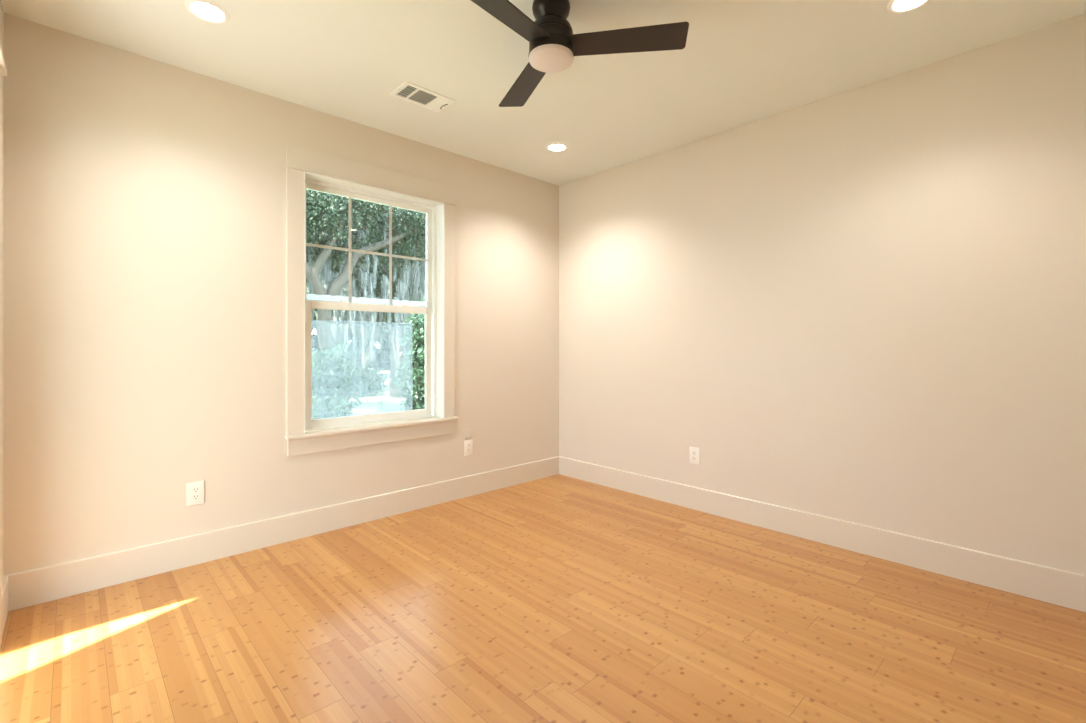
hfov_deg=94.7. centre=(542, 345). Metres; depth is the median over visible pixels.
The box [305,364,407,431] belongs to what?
ground
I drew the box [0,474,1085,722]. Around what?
floor
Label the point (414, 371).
shrub
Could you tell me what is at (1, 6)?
wall
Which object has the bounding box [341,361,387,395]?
shrub
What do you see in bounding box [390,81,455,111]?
ceiling vent
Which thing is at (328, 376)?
shrub
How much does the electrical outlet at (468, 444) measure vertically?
0.127 m
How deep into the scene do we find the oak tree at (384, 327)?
25.36 m
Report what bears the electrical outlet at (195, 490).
attached to the wall at (145, 197)
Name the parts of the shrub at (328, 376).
stem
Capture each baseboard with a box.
[2,576,7,635]
[4,456,558,611]
[559,456,1085,611]
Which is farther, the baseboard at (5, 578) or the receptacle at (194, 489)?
the receptacle at (194, 489)
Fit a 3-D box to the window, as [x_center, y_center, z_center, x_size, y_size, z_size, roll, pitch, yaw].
[-1.192,-0.284,3.574,1.262,1.941,0.210,0,0,-43]
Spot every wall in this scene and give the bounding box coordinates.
[0,0,3,579]
[4,13,558,574]
[559,13,1085,574]
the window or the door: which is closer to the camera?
the door
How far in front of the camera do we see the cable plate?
4.04 m
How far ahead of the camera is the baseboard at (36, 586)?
2.91 m
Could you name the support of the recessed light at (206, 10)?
in the ceiling
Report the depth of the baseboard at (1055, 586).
2.90 m
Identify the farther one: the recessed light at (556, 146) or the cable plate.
the cable plate
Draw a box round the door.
[0,32,6,648]
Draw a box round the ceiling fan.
[471,0,688,106]
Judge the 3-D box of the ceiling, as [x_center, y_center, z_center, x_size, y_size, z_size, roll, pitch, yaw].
[0.044,-1.624,2.280,3.882,0.200,3.940,0,0,-43]
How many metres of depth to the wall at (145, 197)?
2.74 m
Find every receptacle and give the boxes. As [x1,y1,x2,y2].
[192,487,199,492]
[192,494,199,499]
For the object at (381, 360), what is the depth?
34.32 m
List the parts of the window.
casing, sash, sash, frame, casing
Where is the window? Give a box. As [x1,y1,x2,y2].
[283,144,458,455]
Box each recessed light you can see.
[184,0,229,23]
[546,142,567,151]
[887,0,929,12]
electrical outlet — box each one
[187,481,204,505]
[464,439,472,455]
[689,447,699,464]
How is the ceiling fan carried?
hanging from the ceiling
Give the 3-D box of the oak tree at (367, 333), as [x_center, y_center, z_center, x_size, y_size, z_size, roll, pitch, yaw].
[-7.605,-2.071,20.662,6.532,7.976,3.733,0,0,-41]
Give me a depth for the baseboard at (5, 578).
2.19 m
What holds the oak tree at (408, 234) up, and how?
on the ground
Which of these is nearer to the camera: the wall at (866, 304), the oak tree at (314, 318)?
the wall at (866, 304)
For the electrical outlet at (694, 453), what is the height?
0.127 m
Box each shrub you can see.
[312,341,368,429]
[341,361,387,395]
[389,299,431,419]
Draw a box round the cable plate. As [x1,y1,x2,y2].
[464,429,471,439]
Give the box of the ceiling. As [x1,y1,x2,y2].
[1,0,1085,185]
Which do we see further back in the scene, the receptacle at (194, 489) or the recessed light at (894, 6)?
the receptacle at (194, 489)
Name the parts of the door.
casing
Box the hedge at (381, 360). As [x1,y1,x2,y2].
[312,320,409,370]
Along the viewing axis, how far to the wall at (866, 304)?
2.93 m
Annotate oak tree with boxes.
[306,189,425,392]
[306,259,414,370]
[306,268,382,361]
[308,204,425,397]
[367,246,424,335]
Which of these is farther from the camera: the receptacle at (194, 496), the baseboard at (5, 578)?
the receptacle at (194, 496)
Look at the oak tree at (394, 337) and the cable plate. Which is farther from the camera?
the oak tree at (394, 337)

